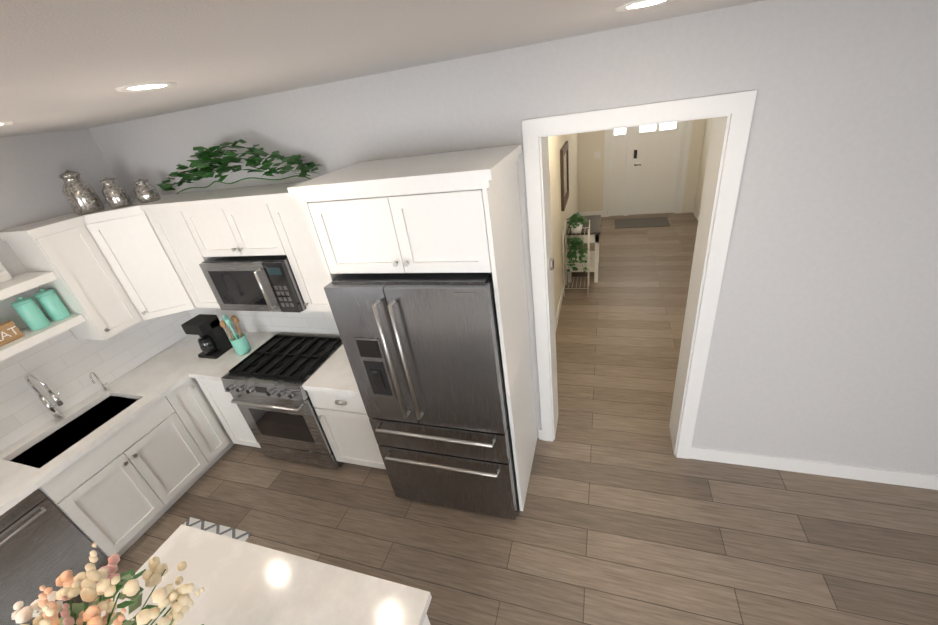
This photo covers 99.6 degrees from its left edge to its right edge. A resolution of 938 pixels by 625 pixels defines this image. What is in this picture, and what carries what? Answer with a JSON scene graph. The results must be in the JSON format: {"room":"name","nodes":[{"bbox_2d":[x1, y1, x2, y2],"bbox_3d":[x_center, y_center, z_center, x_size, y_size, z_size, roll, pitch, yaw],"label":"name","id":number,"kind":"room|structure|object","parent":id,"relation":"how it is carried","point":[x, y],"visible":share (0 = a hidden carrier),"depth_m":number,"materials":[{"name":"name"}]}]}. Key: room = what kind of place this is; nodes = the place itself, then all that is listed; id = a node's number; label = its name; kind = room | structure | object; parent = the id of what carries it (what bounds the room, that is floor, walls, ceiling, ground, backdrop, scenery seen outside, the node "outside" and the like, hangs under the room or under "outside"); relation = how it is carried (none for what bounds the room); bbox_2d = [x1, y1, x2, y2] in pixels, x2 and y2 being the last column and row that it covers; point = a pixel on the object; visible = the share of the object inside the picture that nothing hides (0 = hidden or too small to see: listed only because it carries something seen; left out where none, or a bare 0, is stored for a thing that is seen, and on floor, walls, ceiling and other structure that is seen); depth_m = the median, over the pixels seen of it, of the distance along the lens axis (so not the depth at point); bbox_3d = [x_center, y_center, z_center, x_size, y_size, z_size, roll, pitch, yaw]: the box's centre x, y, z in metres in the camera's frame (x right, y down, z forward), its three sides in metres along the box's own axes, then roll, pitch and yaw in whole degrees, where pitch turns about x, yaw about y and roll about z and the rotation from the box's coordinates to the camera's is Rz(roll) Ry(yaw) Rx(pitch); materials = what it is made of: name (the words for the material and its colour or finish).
{"room":"kitchen","nodes":[
{"label":"kitchen","id":0,"kind":"room"},
{"bbox_2d":[0,0,763,136],"bbox_3d":[0.992,-1.202,1.452,9.100,0.080,13.800,2,30,19],"label":"ceiling","id":1,"kind":"structure","parent":0,"point":[65,65],"depth_m":1.07,"materials":[{"name":"white paint"}]},
{"bbox_2d":[0,122,12,125],"bbox_3d":[-2.177,-0.840,1.784,0.184,0.006,0.184,2,30,19],"label":"recessed light","id":2,"kind":"object","parent":1,"relation":"in","point":[5,123],"visible":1,"depth_m":1.81,"materials":[{"name":"white plastic"}]},
{"bbox_2d":[115,82,176,91],"bbox_3d":[-1.114,-0.781,1.373,0.184,0.006,0.184,2,30,19],"label":"recessed light","id":3,"kind":"object","parent":1,"relation":"in","point":[147,86],"visible":0.96,"depth_m":1.36,"materials":[{"name":"white plastic"}]},
{"bbox_2d":[615,0,673,11],"bbox_3d":[0.560,-0.976,1.253,0.184,0.006,0.184,2,30,19],"label":"recessed light","id":4,"kind":"object","parent":1,"relation":"in","point":[635,5],"visible":0.98,"depth_m":1.26,"materials":[{"name":"white plastic"}]},
{"bbox_2d":[0,0,937,474],"bbox_3d":[1.231,0.029,2.109,9.000,2.750,13.800,2,30,19],"label":"wall","id":5,"kind":"structure","parent":0,"point":[824,342],"depth_m":2.22,"materials":[{"name":"grey paint"}]},
{"bbox_2d":[0,272,56,299],"bbox_3d":[-3.044,-0.067,2.413,0.283,0.055,0.760,2,30,19],"label":"floating shelf","id":6,"kind":"object","parent":5,"relation":"attached to","point":[20,283],"visible":1,"depth_m":2.58,"materials":[{"name":"white paint"}]},
{"bbox_2d":[0,262,12,282],"bbox_3d":[-3.144,-0.171,2.368,0.020,0.195,0.560,2,30,19],"label":"sign","id":7,"kind":"object","parent":6,"relation":"on","point":[5,275],"visible":1,"depth_m":2.60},
{"bbox_2d":[0,314,85,360],"bbox_3d":[-3.000,0.220,2.570,0.283,0.055,0.760,2,30,19],"label":"floating shelf","id":8,"kind":"object","parent":5,"relation":"attached to","point":[29,339],"visible":0.62,"depth_m":2.64,"materials":[{"name":"white paint"}]},
{"bbox_2d":[0,321,23,346],"bbox_3d":[-2.977,0.139,2.532,0.040,0.115,0.140,2,30,19],"label":"wood block","id":9,"kind":"object","parent":8,"relation":"on","point":[5,326],"visible":1,"depth_m":2.54,"materials":[{"name":"brown wood"}]},
{"bbox_2d":[0,326,16,340],"bbox_3d":[-2.956,0.140,2.528,0.001,0.051,0.126,2,30,19],"label":"eat text","id":10,"kind":"object","parent":9,"relation":"attached to","point":[7,334],"visible":1,"depth_m":2.54},
{"bbox_2d":[10,294,54,330],"bbox_3d":[-2.942,0.000,2.657,0.104,0.228,0.106,2,30,19],"label":"canister","id":11,"kind":"object","parent":8,"relation":"on","point":[30,313],"depth_m":2.64,"materials":[{"name":"teal ceramic"}]},
{"bbox_2d":[36,288,70,320],"bbox_3d":[-2.906,-0.061,2.758,0.104,0.228,0.106,2,30,19],"label":"canister","id":12,"kind":"object","parent":8,"relation":"on","point":[49,297],"depth_m":2.74,"materials":[{"name":"teal ceramic"}]},
{"bbox_2d":[0,216,141,339],"bbox_3d":[-3.045,0.117,2.299,0.373,0.845,1.717,2,30,19],"label":"upper cabinet","id":13,"kind":"object","parent":5,"relation":"attached to","point":[69,255],"visible":1,"depth_m":2.78,"materials":[{"name":"white paint"}]},
{"bbox_2d":[53,181,331,319],"bbox_3d":[-1.788,-0.417,2.917,2.336,0.845,0.571,2,30,19],"label":"upper cabinet","id":14,"kind":"object","parent":5,"relation":"attached to","point":[155,254],"visible":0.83,"depth_m":2.82,"materials":[{"name":"white paint"}]},
{"bbox_2d":[59,170,104,214],"bbox_3d":[-2.746,-0.853,2.793,0.170,0.290,0.170,2,30,19],"label":"jar","id":15,"kind":"object","parent":14,"relation":"on","point":[80,194],"visible":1,"depth_m":2.75,"materials":[{"name":"silver glass"}]},
{"bbox_2d":[100,177,131,208],"bbox_3d":[-2.545,-0.866,2.842,0.136,0.210,0.136,2,30,19],"label":"jar","id":16,"kind":"object","parent":14,"relation":"on","point":[115,194],"visible":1,"depth_m":2.81,"materials":[{"name":"silver glass"}]},
{"bbox_2d":[133,178,159,202],"bbox_3d":[-2.368,-0.897,2.896,0.136,0.165,0.136,2,30,19],"label":"jar","id":17,"kind":"object","parent":14,"relation":"on","point":[144,190],"visible":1,"depth_m":2.86,"materials":[{"name":"silver glass"}]},
{"bbox_2d":[155,139,322,193],"bbox_3d":[-1.596,-0.970,2.639,1.306,0.305,0.331,2,30,19],"label":"garland","id":18,"kind":"object","parent":14,"relation":"on","point":[203,154],"visible":1,"depth_m":2.57,"materials":[{"name":"green plant"}]},
{"bbox_2d":[199,255,306,312],"bbox_3d":[-1.535,-0.258,2.994,0.756,0.394,0.452,2,30,19],"label":"over-the-range microwave","id":19,"kind":"object","parent":14,"relation":"attached to","point":[267,283],"visible":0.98,"depth_m":2.83,"materials":[{"name":"silver metal"}]},
{"bbox_2d":[550,258,553,269],"bbox_3d":[0.563,-0.328,2.689,0.022,0.084,0.084,2,30,19],"label":"switch","id":20,"kind":"object","parent":5,"relation":"attached to","point":[551,263],"visible":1,"depth_m":2.66,"materials":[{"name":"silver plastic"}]},
{"bbox_2d":[560,141,568,210],"bbox_3d":[1.260,-1.804,5.201,0.035,0.730,0.800,2,30,19],"label":"framed picture","id":21,"kind":"object","parent":5,"relation":"attached to","point":[564,163],"visible":1,"depth_m":5.12,"materials":[{"name":"brown wood"}]},
{"bbox_2d":[594,151,600,158],"bbox_3d":[2.498,-3.068,7.717,0.120,0.120,0.007,2,30,19],"label":"light switch","id":22,"kind":"object","parent":5,"relation":"attached to","point":[596,154],"visible":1,"depth_m":7.71,"materials":[{"name":"white plastic"}]},
{"bbox_2d":[603,120,692,216],"bbox_3d":[3.320,-3.122,7.444,1.470,2.590,0.129,2,30,19],"label":"door unit","id":23,"kind":"structure","parent":5,"relation":"in","point":[644,172],"depth_m":7.62,"materials":[{"name":"white paint"}]},
{"bbox_2d":[522,90,937,489],"bbox_3d":[1.225,0.224,2.106,8.600,2.415,13.200,2,30,19],"label":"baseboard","id":24,"kind":"structure","parent":5,"relation":"attached to","point":[737,107],"depth_m":2.38,"materials":[{"name":"white wood"}]},
{"bbox_2d":[73,211,937,624],"bbox_3d":[1.374,1.249,2.792,9.100,0.060,13.800,2,30,19],"label":"floor","id":25,"kind":"structure","parent":0,"point":[625,515],"depth_m":2.65,"materials":[{"name":"brown wood"}]},
{"bbox_2d":[0,489,107,624],"bbox_3d":[-2.879,1.571,2.432,0.623,0.875,0.597,2,30,19],"label":"dishwasher","id":26,"kind":"object","parent":25,"relation":"on","point":[45,542],"visible":0.79,"depth_m":2.38,"materials":[{"name":"silver metal"}]},
{"bbox_2d":[0,331,245,558],"bbox_3d":[-2.656,1.137,3.114,0.647,0.920,2.281,2,30,19],"label":"base cabinet","id":27,"kind":"object","parent":25,"relation":"on","point":[124,463],"depth_m":2.92,"materials":[{"name":"white paint"}]},
{"bbox_2d":[24,373,64,421],"bbox_3d":[-2.937,0.580,2.798,0.216,0.426,0.118,2,30,19],"label":"pull-down faucet","id":28,"kind":"object","parent":27,"relation":"on","point":[49,406],"visible":1,"depth_m":2.76,"materials":[{"name":"silver metal"}]},
{"bbox_2d":[89,372,108,391],"bbox_3d":[-2.896,0.540,3.100,0.083,0.197,0.098,2,30,19],"label":"filter faucet","id":29,"kind":"object","parent":27,"relation":"on","point":[99,380],"visible":1,"depth_m":3.10,"materials":[{"name":"silver metal"}]},
{"bbox_2d":[181,314,232,358],"bbox_3d":[-2.231,0.206,3.380,0.200,0.330,0.185,2,30,19],"label":"coffee maker","id":30,"kind":"object","parent":27,"relation":"on","point":[214,342],"visible":1,"depth_m":3.35,"materials":[{"name":"black plastic"}]},
{"bbox_2d":[183,517,251,541],"bbox_3d":[-2.054,1.903,2.501,0.620,0.008,1.200,2,30,19],"label":"kitchen mat","id":31,"kind":"object","parent":25,"relation":"on","point":[237,534],"visible":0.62,"depth_m":2.96,"materials":[{"name":"white fabric"}]},
{"bbox_2d":[221,334,343,468],"bbox_3d":[-1.423,0.764,3.411,0.756,0.953,0.704,2,30,19],"label":"gas range","id":32,"kind":"object","parent":25,"relation":"on","point":[265,381],"visible":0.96,"depth_m":3.15,"materials":[{"name":"silver metal"}]},
{"bbox_2d":[189,332,385,469],"bbox_3d":[-1.316,0.764,3.415,1.695,0.920,0.647,2,30,19],"label":"base cabinet","id":33,"kind":"object","parent":25,"relation":"on","point":[329,385],"depth_m":3.08,"materials":[{"name":"white paint"}]},
{"bbox_2d":[220,315,250,354],"bbox_3d":[-1.955,0.181,3.324,0.134,0.353,0.135,2,30,19],"label":"utensil crock","id":34,"kind":"object","parent":33,"relation":"on","point":[240,344],"visible":1,"depth_m":3.31,"materials":[{"name":"teal ceramic"}]},
{"bbox_2d":[287,144,536,510],"bbox_3d":[-0.149,0.217,2.636,1.046,2.295,0.713,2,30,19],"label":"cabinet surround","id":35,"kind":"object","parent":25,"relation":"on","point":[454,212],"visible":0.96,"depth_m":1.99,"materials":[{"name":"white paint"}]},
{"bbox_2d":[324,272,518,519],"bbox_3d":[-0.134,0.473,2.700,0.916,1.785,0.816,2,30,19],"label":"refrigerator","id":36,"kind":"object","parent":25,"relation":"on","point":[423,352],"visible":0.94,"depth_m":2.26,"materials":[{"name":"silver metal"}]},
{"bbox_2d":[425,616,430,624],"bbox_3d":[-0.864,1.727,1.567,1.298,0.880,0.976,2,30,19],"label":"kitchen island","id":37,"kind":"object","parent":25,"relation":"on","point":[427,622],"depth_m":1.59,"materials":[{"name":"white paint"}]},
{"bbox_2d":[101,524,431,624],"bbox_3d":[-0.932,1.336,1.333,1.340,0.040,1.030,2,30,19],"label":"island countertop","id":38,"kind":"structure","parent":37,"relation":"on","point":[244,583],"depth_m":1.62,"materials":[{"name":"white stone"}]},
{"bbox_2d":[11,542,204,624],"bbox_3d":[-1.021,1.046,1.016,0.710,0.789,0.690,2,30,19],"label":"flower arrangement","id":39,"kind":"object","parent":38,"relation":"on","point":[91,583],"visible":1,"depth_m":1.08,"materials":[{"name":"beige plant"}]},
{"bbox_2d":[562,212,589,296],"bbox_3d":[1.431,-0.781,5.271,0.331,1.098,0.445,2,30,19],"label":"wire plant stand","id":40,"kind":"object","parent":25,"relation":"on","point":[576,252],"visible":1,"depth_m":5.18,"materials":[{"name":"white"}]},
{"bbox_2d":[566,215,600,282],"bbox_3d":[1.710,-0.948,5.862,0.445,0.750,0.790,2,30,19],"label":"console","id":41,"kind":"object","parent":25,"relation":"on","point":[595,225],"visible":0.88,"depth_m":5.61,"materials":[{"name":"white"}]},
{"bbox_2d":[615,217,669,228],"bbox_3d":[3.305,-1.725,7.607,0.950,0.012,0.550,2,30,19],"label":"door mat","id":42,"kind":"object","parent":25,"relation":"on","point":[644,222],"visible":0.93,"depth_m":7.58,"materials":[{"name":"fabric"}]}
]}

